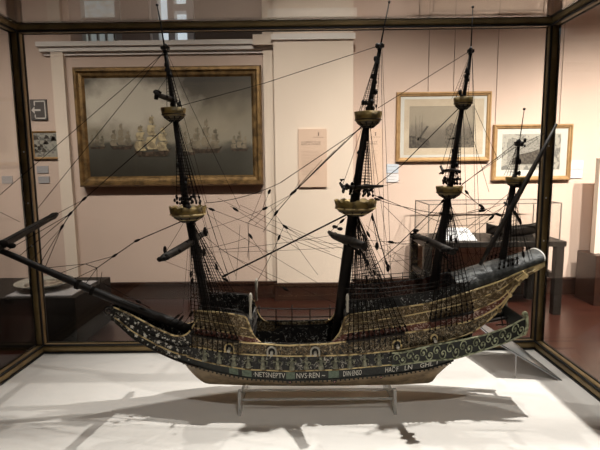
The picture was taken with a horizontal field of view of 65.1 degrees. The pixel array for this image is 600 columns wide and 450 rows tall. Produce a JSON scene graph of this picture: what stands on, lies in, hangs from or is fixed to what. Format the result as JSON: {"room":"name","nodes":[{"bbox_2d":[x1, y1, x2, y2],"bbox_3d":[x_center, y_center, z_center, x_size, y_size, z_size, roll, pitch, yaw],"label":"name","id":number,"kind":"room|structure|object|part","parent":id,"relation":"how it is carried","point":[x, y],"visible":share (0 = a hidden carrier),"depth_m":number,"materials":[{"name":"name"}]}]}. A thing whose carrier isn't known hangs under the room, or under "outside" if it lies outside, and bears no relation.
{"room":"museum","nodes":[
{"label":"museum","id":0,"kind":"room"},
{"bbox_2d":[84,0,261,40],"bbox_3d":[-0.171,-1.701,7.547,9.600,4.600,0.200,-1,7,0],"label":"wall","id":1,"kind":"structure","parent":0,"point":[130,9],"depth_m":7.25,"materials":[{"name":"brown paint"}]},
{"bbox_2d":[80,0,121,40],"bbox_3d":[-3.104,-2.785,7.405,0.682,1.449,0.240,-1,7,0],"label":"window","id":2,"kind":"structure","parent":1,"relation":"in","point":[90,10],"depth_m":7.36,"materials":[{"name":"white glass"}]},
{"bbox_2d":[151,0,194,39],"bbox_3d":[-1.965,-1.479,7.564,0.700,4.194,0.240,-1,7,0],"label":"window","id":3,"kind":"structure","parent":1,"relation":"in","point":[168,9],"depth_m":7.26,"materials":[{"name":"white glass"}]},
{"bbox_2d":[0,0,599,281],"bbox_3d":[-0.181,-1.445,5.513,9.600,4.600,0.300,-1,7,0],"label":"wall","id":4,"kind":"structure","parent":0,"point":[110,219],"depth_m":5.45,"materials":[{"name":"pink paint"}]},
{"bbox_2d":[2,176,12,183],"bbox_3d":[-3.417,-0.529,5.488,0.121,0.088,0.015,-1,7,0],"label":"card","id":5,"kind":"object","parent":4,"relation":"attached to","point":[5,179],"visible":0.98,"depth_m":5.48,"materials":[{"name":"grey paper"}]},
{"bbox_2d":[30,99,47,119],"bbox_3d":[-2.989,-1.318,5.381,0.188,0.231,0.021,-1,7,0],"label":"exit sign","id":6,"kind":"object","parent":4,"relation":"attached to","point":[38,108],"visible":1,"depth_m":5.37,"materials":[{"name":"grey plastic"}]},
{"bbox_2d":[37,166,48,172],"bbox_3d":[-2.994,-0.646,5.471,0.134,0.082,0.015,-1,7,0],"label":"card","id":7,"kind":"object","parent":4,"relation":"attached to","point":[40,169],"visible":1,"depth_m":5.46,"materials":[{"name":"grey"}]},
{"bbox_2d":[38,176,49,182],"bbox_3d":[-2.987,-0.528,5.486,0.128,0.077,0.015,-1,7,0],"label":"card","id":8,"kind":"object","parent":4,"relation":"attached to","point":[41,179],"visible":1,"depth_m":5.48,"materials":[{"name":"grey"}]},
{"bbox_2d":[32,131,57,158],"bbox_3d":[-2.933,-0.922,5.423,0.321,0.321,0.030,-1,7,0],"label":"framed picture","id":9,"kind":"object","parent":4,"relation":"attached to","point":[44,142],"visible":0.82,"depth_m":5.42,"materials":[{"name":"grey"}]},
{"bbox_2d":[50,52,80,276],"bbox_3d":[-2.708,-0.528,5.460,0.139,2.849,0.060,-1,7,0],"label":"trim","id":10,"kind":"structure","parent":4,"relation":"attached to","point":[58,60],"depth_m":5.41,"materials":[{"name":"beige paint"}]},
{"bbox_2d":[35,39,272,55],"bbox_3d":[-1.598,-2.004,5.425,2.667,0.135,0.450,-1,7,0],"label":"trim","id":11,"kind":"structure","parent":4,"relation":"attached to","point":[206,46],"depth_m":5.23,"materials":[{"name":"white paint"}]},
{"bbox_2d":[72,65,263,186],"bbox_3d":[-1.481,-1.110,5.335,2.104,1.328,0.110,-1,7,0],"label":"framed painting","id":12,"kind":"object","parent":4,"relation":"attached to","point":[231,123],"visible":0.91,"depth_m":5.33},
{"bbox_2d":[111,281,276,299],"bbox_3d":[-2.610,0.788,5.573,4.695,0.207,0.045,-1,7,0],"label":"baseboard","id":13,"kind":"structure","parent":4,"relation":"attached to","point":[266,289],"depth_m":5.56,"materials":[{"name":"brown wood"}]},
{"bbox_2d":[253,0,276,280],"bbox_3d":[-0.373,-1.415,5.299,0.277,4.600,0.135,-1,7,0],"label":"trim","id":14,"kind":"structure","parent":4,"relation":"attached to","point":[264,39],"depth_m":5.37,"materials":[{"name":"beige paint"}]},
{"bbox_2d":[357,129,382,184],"bbox_3d":[0.804,-0.780,5.426,0.298,0.647,0.034,-1,7,0],"label":"text panel","id":15,"kind":"object","parent":4,"relation":"attached to","point":[376,134],"visible":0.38,"depth_m":5.41,"materials":[{"name":"beige paper"}]},
{"bbox_2d":[386,174,398,181],"bbox_3d":[1.074,-0.548,5.464,0.140,0.096,0.015,-1,7,0],"label":"card","id":16,"kind":"object","parent":4,"relation":"attached to","point":[393,177],"visible":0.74,"depth_m":5.46,"materials":[{"name":"white paper"}]},
{"bbox_2d":[386,164,398,172],"bbox_3d":[1.071,-0.656,5.450,0.140,0.103,0.015,-1,7,0],"label":"card","id":17,"kind":"object","parent":4,"relation":"attached to","point":[390,168],"visible":0.86,"depth_m":5.44,"materials":[{"name":"grey paper"}]},
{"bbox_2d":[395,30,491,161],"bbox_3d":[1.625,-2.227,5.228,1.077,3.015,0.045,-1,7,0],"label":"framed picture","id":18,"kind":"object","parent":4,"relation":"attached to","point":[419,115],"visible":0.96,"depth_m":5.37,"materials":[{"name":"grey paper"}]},
{"bbox_2d":[409,106,474,147],"bbox_3d":[1.621,-1.120,5.370,0.743,0.470,0.002,-1,7,0],"label":"print","id":19,"kind":"object","parent":18,"relation":"attached to","point":[424,121],"depth_m":5.37},
{"bbox_3d":[1.637,-1.120,5.368,1.077,0.783,0.045,-1,7,0],"label":"frame","id":20,"kind":"part","parent":18,"relation":"part of","materials":[{"name":"gold metal"}]},
{"bbox_2d":[353,277,575,294],"bbox_3d":[2.627,0.728,5.600,4.029,0.207,0.045,-1,7,0],"label":"baseboard","id":21,"kind":"structure","parent":4,"relation":"attached to","point":[568,284],"depth_m":5.59,"materials":[{"name":"brown wood"}]},
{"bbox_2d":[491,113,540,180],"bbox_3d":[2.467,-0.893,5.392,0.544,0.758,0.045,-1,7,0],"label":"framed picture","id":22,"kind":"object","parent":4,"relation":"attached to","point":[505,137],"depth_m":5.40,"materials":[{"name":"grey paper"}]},
{"bbox_2d":[501,134,560,169],"bbox_3d":[2.657,-0.840,5.402,0.670,0.408,0.002,-1,7,0],"label":"print","id":23,"kind":"object","parent":22,"relation":"attached to","point":[528,154],"depth_m":5.40},
{"bbox_3d":[2.666,-0.833,5.399,0.905,0.638,0.045,-1,7,0],"label":"frame","id":24,"kind":"part","parent":22,"relation":"part of","materials":[{"name":"gold metal"}]},
{"bbox_2d":[570,169,582,177],"bbox_3d":[3.195,-0.595,5.448,0.145,0.100,0.015,-1,7,0],"label":"card","id":25,"kind":"object","parent":4,"relation":"attached to","point":[575,173],"visible":1,"depth_m":5.44,"materials":[{"name":"grey paper"}]},
{"bbox_2d":[571,160,583,168],"bbox_3d":[3.196,-0.699,5.435,0.150,0.094,0.015,-1,7,0],"label":"card","id":26,"kind":"object","parent":4,"relation":"attached to","point":[575,164],"visible":1,"depth_m":5.43,"materials":[{"name":"white paper"}]},
{"bbox_2d":[0,294,599,380],"bbox_3d":[-0.172,1.319,2.385,9.600,0.100,11.600,-1,7,0],"label":"floor","id":27,"kind":"structure","parent":0,"point":[575,333],"depth_m":4.67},
{"bbox_2d":[0,277,111,349],"bbox_3d":[-2.746,0.809,4.374,1.693,0.470,0.750,-1,7,0],"label":"stand","id":28,"kind":"object","parent":27,"relation":"on","point":[77,317],"visible":0.58,"depth_m":4.01,"materials":[{"name":"black paint"}]},
{"bbox_2d":[6,280,97,296],"bbox_3d":[-2.234,0.574,4.277,0.564,0.008,0.520,-1,7,0],"label":"mat","id":29,"kind":"object","parent":28,"relation":"on","point":[65,289],"visible":0.57,"depth_m":4.14,"materials":[{"name":"grey"}]},
{"bbox_2d":[13,278,29,288],"bbox_3d":[-2.428,0.551,4.183,0.260,0.066,0.367,-1,7,0],"label":"serving dish","id":30,"kind":"object","parent":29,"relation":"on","point":[24,283],"depth_m":4.20,"materials":[{"name":"grey ceramic"}]},
{"bbox_2d":[43,275,64,289],"bbox_3d":[-2.253,0.544,4.220,0.342,0.066,0.521,-1,7,0],"label":"serving dish","id":31,"kind":"object","parent":29,"relation":"on","point":[50,282],"depth_m":4.29,"materials":[{"name":"grey ceramic"}]},
{"bbox_3d":[-2.317,0.531,4.261,0.320,0.003,0.320,-1,7,0],"label":"dish","id":32,"kind":"part","parent":31,"relation":"part of","materials":[{"name":"white ceramic"}]},
{"bbox_2d":[0,0,599,449],"bbox_3d":[-0.053,0.345,1.294,2.119,2.103,1.320,-1,7,0],"label":"display case","id":33,"kind":"object","parent":27,"relation":"on","point":[55,395],"visible":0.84,"depth_m":1.57,"materials":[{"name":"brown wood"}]},
{"bbox_3d":[-1.084,-0.669,1.171,0.036,0.036,1.202,-1,7,0],"label":"rail","id":34,"kind":"part","parent":33,"relation":"part of","materials":[{"name":"brown wood"}]},
{"bbox_3d":[-1.070,0.585,1.329,0.036,0.036,1.202,-1,7,0],"label":"rail","id":35,"kind":"part","parent":33,"relation":"part of","materials":[{"name":"gold metal"}]},
{"bbox_3d":[-1.074,-0.120,1.865,0.036,1.226,0.036,-1,7,0],"label":"post","id":36,"kind":"part","parent":33,"relation":"part of","materials":[{"name":"gold metal"}]},
{"bbox_3d":[-0.061,-0.757,1.780,2.077,0.036,0.036,-1,7,0],"label":"rail","id":37,"kind":"part","parent":33,"relation":"part of","materials":[{"name":"gold metal"}]},
{"bbox_3d":[-0.048,0.497,1.938,2.077,0.036,0.036,-1,7,0],"label":"rail","id":38,"kind":"part","parent":33,"relation":"part of","materials":[{"name":"gold metal"}]},
{"bbox_2d":[238,385,387,413],"bbox_3d":[0.053,0.530,1.528,0.483,0.074,0.208,-1,7,0],"label":"acrylic stand","id":39,"kind":"object","parent":33,"relation":"on","point":[241,395],"visible":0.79,"depth_m":1.47,"materials":[{"name":"clear plastic"}]},
{"bbox_2d":[0,1,557,385],"bbox_3d":[-0.105,-0.075,1.533,1.757,1.179,0.540,-1,7,0],"label":"model","id":40,"kind":"object","parent":39,"relation":"on","point":[401,332],"visible":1,"depth_m":1.42},
{"bbox_3d":[-0.450,0.348,1.468,0.282,0.108,0.011,1,7,13],"label":"beak rail","id":41,"kind":"part","parent":40,"relation":"part of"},
{"bbox_3d":[-0.449,0.328,1.465,0.283,0.096,0.010,1,7,13],"label":"beak rail","id":42,"kind":"part","parent":40,"relation":"part of","materials":[{"name":"brown wood"}]},
{"bbox_3d":[-0.450,0.302,1.459,0.277,0.085,0.066,-1,7,0],"label":"beak rail","id":43,"kind":"part","parent":40,"relation":"part of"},
{"bbox_3d":[-0.448,0.373,1.470,0.279,0.128,0.012,1,7,13],"label":"beak rail","id":44,"kind":"part","parent":40,"relation":"part of","materials":[{"name":"brown wood"}]},
{"bbox_3d":[-0.382,-0.327,1.422,0.074,0.015,0.074,-1,7,0],"label":"moulding","id":45,"kind":"part","parent":40,"relation":"part of","materials":[{"name":"brown metal"}]},
{"bbox_3d":[-0.347,-0.027,1.460,0.113,0.020,0.113,-1,7,0],"label":"moulding","id":46,"kind":"part","parent":40,"relation":"part of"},
{"bbox_3d":[-0.231,0.303,1.413,0.174,0.032,0.008,1,7,9],"label":"moulding","id":47,"kind":"part","parent":40,"relation":"part of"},
{"bbox_3d":[-0.230,0.263,1.411,0.151,0.034,0.006,0,7,9],"label":"forecastle railing","id":48,"kind":"part","parent":40,"relation":"part of","materials":[{"name":"brown wood"}]},
{"bbox_3d":[-0.229,0.325,1.413,0.186,0.027,0.009,1,7,9],"label":"moulding","id":49,"kind":"part","parent":40,"relation":"part of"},
{"bbox_3d":[-0.209,0.309,1.417,0.204,0.102,0.031,-1,7,0],"label":"moulding","id":50,"kind":"part","parent":40,"relation":"part of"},
{"bbox_3d":[-0.229,0.241,1.578,0.151,0.034,0.006,-2,7,-8],"label":"forecastle railing","id":51,"kind":"part","parent":40,"relation":"part of","materials":[{"name":"brown wood"}]},
{"bbox_3d":[-0.060,0.386,1.453,1.056,0.161,0.094,-1,7,0],"label":"moulding","id":52,"kind":"part","parent":40,"relation":"part of","materials":[{"name":"black paint"}]},
{"bbox_3d":[-0.033,0.421,1.418,0.635,0.034,0.030,0,7,3],"label":"moulding","id":53,"kind":"part","parent":40,"relation":"part of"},
{"bbox_3d":[-0.009,0.312,1.602,0.332,0.084,0.005,-1,7,0],"label":"waist railing","id":54,"kind":"part","parent":40,"relation":"part of","materials":[{"name":"brown wood"}]},
{"bbox_3d":[0.172,-0.046,1.455,0.130,0.020,0.130,-1,7,0],"label":"moulding","id":55,"kind":"part","parent":40,"relation":"part of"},
{"bbox_3d":[0.203,0.259,1.412,1.081,0.258,0.065,-1,7,0],"label":"moulding","id":56,"kind":"part","parent":40,"relation":"part of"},
{"bbox_3d":[0.206,-0.310,1.421,0.082,0.017,0.082,-1,7,0],"label":"moulding","id":57,"kind":"part","parent":40,"relation":"part of","materials":[{"name":"brown metal"}]},
{"bbox_3d":[0.303,0.170,1.563,0.328,0.062,0.005,0,7,3],"label":"quarterdeck railing","id":58,"kind":"part","parent":40,"relation":"part of","materials":[{"name":"brown wood"}]},
{"bbox_3d":[0.209,0.241,1.411,1.068,0.229,0.064,-1,7,0],"label":"moulding","id":59,"kind":"part","parent":40,"relation":"part of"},
{"bbox_3d":[0.312,0.178,1.564,0.353,0.048,0.007,0,7,4],"label":"moulding","id":60,"kind":"part","parent":40,"relation":"part of","materials":[{"name":"brown wood"}]},
{"bbox_3d":[0.302,0.190,1.403,0.328,0.062,0.005,-1,7,-3],"label":"quarterdeck railing","id":61,"kind":"part","parent":40,"relation":"part of","materials":[{"name":"brown wood"}]},
{"bbox_3d":[0.311,0.199,1.404,0.353,0.048,0.007,-1,7,-3],"label":"moulding","id":62,"kind":"part","parent":40,"relation":"part of","materials":[{"name":"brown wood"}]},
{"bbox_3d":[0.413,0.234,1.419,0.659,0.237,0.056,-1,7,0],"label":"moulding","id":63,"kind":"part","parent":40,"relation":"part of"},
{"bbox_3d":[0.436,0.221,1.411,0.613,0.198,0.058,-1,7,0],"label":"moulding","id":64,"kind":"part","parent":40,"relation":"part of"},
{"bbox_3d":[0.437,0.207,1.413,0.610,0.175,0.056,-1,7,0],"label":"moulding","id":65,"kind":"part","parent":40,"relation":"part of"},
{"bbox_3d":[0.459,-0.095,1.447,0.080,0.014,0.080,-1,7,0],"label":"moulding","id":66,"kind":"part","parent":40,"relation":"part of","materials":[{"name":"brown metal"}]},
{"bbox_3d":[0.477,0.350,1.406,0.412,0.126,0.009,-1,7,-5],"label":"gallery panel","id":67,"kind":"part","parent":40,"relation":"part of","materials":[{"name":"black paint"}]},
{"bbox_3d":[0.478,0.375,1.406,0.416,0.081,0.010,-1,7,-6],"label":"gallery rail","id":68,"kind":"part","parent":40,"relation":"part of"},
{"bbox_3d":[0.478,0.330,1.403,0.414,0.092,0.048,-1,7,0],"label":"gallery rail","id":69,"kind":"part","parent":40,"relation":"part of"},
{"bbox_3d":[0.490,-0.360,1.414,0.057,0.014,0.057,-1,7,0],"label":"moulding","id":70,"kind":"part","parent":40,"relation":"part of","materials":[{"name":"brown metal"}]},
{"bbox_3d":[0.478,0.325,1.598,0.412,0.126,0.009,0,7,6],"label":"gallery panel","id":71,"kind":"part","parent":40,"relation":"part of","materials":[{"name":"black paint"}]},
{"bbox_2d":[481,325,561,380],"bbox_3d":[0.787,0.449,1.772,0.193,0.162,0.328,-2,7,-11],"label":"board","id":72,"kind":"object","parent":33,"relation":"on","point":[510,346],"visible":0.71,"depth_m":1.69,"materials":[{"name":"grey"}]},
{"bbox_3d":[0.965,-0.140,1.852,0.036,1.226,0.036,-1,7,0],"label":"post","id":73,"kind":"part","parent":33,"relation":"part of","materials":[{"name":"gold metal"}]},
{"bbox_3d":[0.969,0.564,1.316,0.036,0.036,1.202,-1,7,0],"label":"rail","id":74,"kind":"part","parent":33,"relation":"part of","materials":[{"name":"gold metal"}]},
{"bbox_3d":[0.955,-0.690,1.158,0.036,0.036,1.202,-1,7,0],"label":"rail","id":75,"kind":"part","parent":33,"relation":"part of","materials":[{"name":"gold metal"}]},
{"bbox_2d":[409,233,566,314],"bbox_3d":[1.984,0.512,5.125,1.437,0.768,0.660,-1,7,0],"label":"display table","id":76,"kind":"object","parent":27,"relation":"on","point":[483,239],"visible":0.57,"depth_m":4.82,"materials":[{"name":"black paint"}]},
{"bbox_3d":[1.307,0.510,5.420,0.080,0.713,0.080,-1,7,0],"label":"leg","id":77,"kind":"part","parent":76,"relation":"part of","materials":[{"name":"black paint"}]},
{"bbox_3d":[1.304,0.582,4.845,0.080,0.713,0.080,-1,7,0],"label":"leg","id":78,"kind":"part","parent":76,"relation":"part of","materials":[{"name":"black paint"}]},
{"bbox_2d":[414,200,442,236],"label":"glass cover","id":79,"kind":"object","parent":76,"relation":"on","point":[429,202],"depth_m":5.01,"materials":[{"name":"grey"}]},
{"bbox_2d":[446,228,476,240],"bbox_3d":[1.667,0.095,4.993,0.324,0.098,0.300,-1,7,0],"label":"open booklet","id":80,"kind":"object","parent":76,"relation":"on","point":[472,238],"visible":0.52,"depth_m":4.95,"materials":[{"name":"white paper"}]},
{"bbox_2d":[451,199,506,204],"label":"glass cover","id":81,"kind":"object","parent":76,"relation":"on","point":[472,202],"depth_m":5.04,"materials":[{"name":"grey"}]},
{"bbox_3d":[1.976,-0.247,5.034,1.337,0.006,0.570,-1,7,0],"label":"pane","id":82,"kind":"part","parent":81,"relation":"part of","materials":[{"name":"clear glass"}]},
{"bbox_2d":[486,223,535,237],"bbox_3d":[2.279,0.052,5.035,0.567,0.160,0.110,-1,7,0],"label":"model","id":83,"kind":"object","parent":76,"relation":"on","point":[529,229],"visible":0.54,"depth_m":5.00},
{"bbox_2d":[517,199,536,222],"label":"glass cover","id":84,"kind":"object","parent":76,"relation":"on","point":[521,201],"depth_m":5.12,"materials":[{"name":"grey"}]},
{"bbox_3d":[2.644,0.496,5.412,0.080,0.713,0.080,-1,7,0],"label":"leg","id":85,"kind":"part","parent":76,"relation":"part of","materials":[{"name":"black paint"}]},
{"bbox_2d":[551,201,561,240],"label":"glass cover","id":86,"kind":"object","parent":76,"relation":"on","point":[553,202],"depth_m":4.77,"materials":[{"name":"grey"}]},
{"bbox_3d":[2.641,0.569,4.837,0.080,0.713,0.080,-1,7,0],"label":"leg","id":87,"kind":"part","parent":76,"relation":"part of","materials":[{"name":"black paint"}]},
{"bbox_2d":[575,158,599,305],"bbox_3d":[3.796,0.061,5.210,1.200,1.602,0.360,-1,7,0],"label":"display stand","id":88,"kind":"object","parent":27,"relation":"on","point":[587,283],"visible":1,"depth_m":5.17,"materials":[{"name":"brown wood"}]},
{"bbox_2d":[272,0,352,282],"bbox_3d":[0.151,-1.419,5.283,0.875,4.600,0.160,-1,7,0],"label":"wall pier","id":89,"kind":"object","parent":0,"point":[318,97],"visible":0.56,"depth_m":5.25,"materials":[{"name":"beige paint"}]},
{"bbox_2d":[298,129,326,186],"bbox_3d":[0.141,-0.749,5.272,0.320,0.646,0.034,-1,7,0],"label":"text panel","id":90,"kind":"object","parent":89,"relation":"attached to","point":[312,143],"visible":0.94,"depth_m":5.25,"materials":[{"name":"beige paper"}]},
{"bbox_2d":[268,7,356,39],"bbox_3d":[0.132,-2.168,5.073,0.955,0.309,0.070,-1,7,0],"label":"trim","id":91,"kind":"structure","parent":89,"relation":"attached to","point":[277,12],"depth_m":5.03,"materials":[{"name":"white paint"}]},
{"bbox_2d":[275,282,353,300],"bbox_3d":[0.174,0.773,5.456,0.935,0.207,0.045,-1,7,0],"label":"baseboard","id":92,"kind":"object","parent":89,"relation":"attached to","point":[296,293],"visible":0.61,"depth_m":5.45,"materials":[{"name":"brown wood"}]}
]}

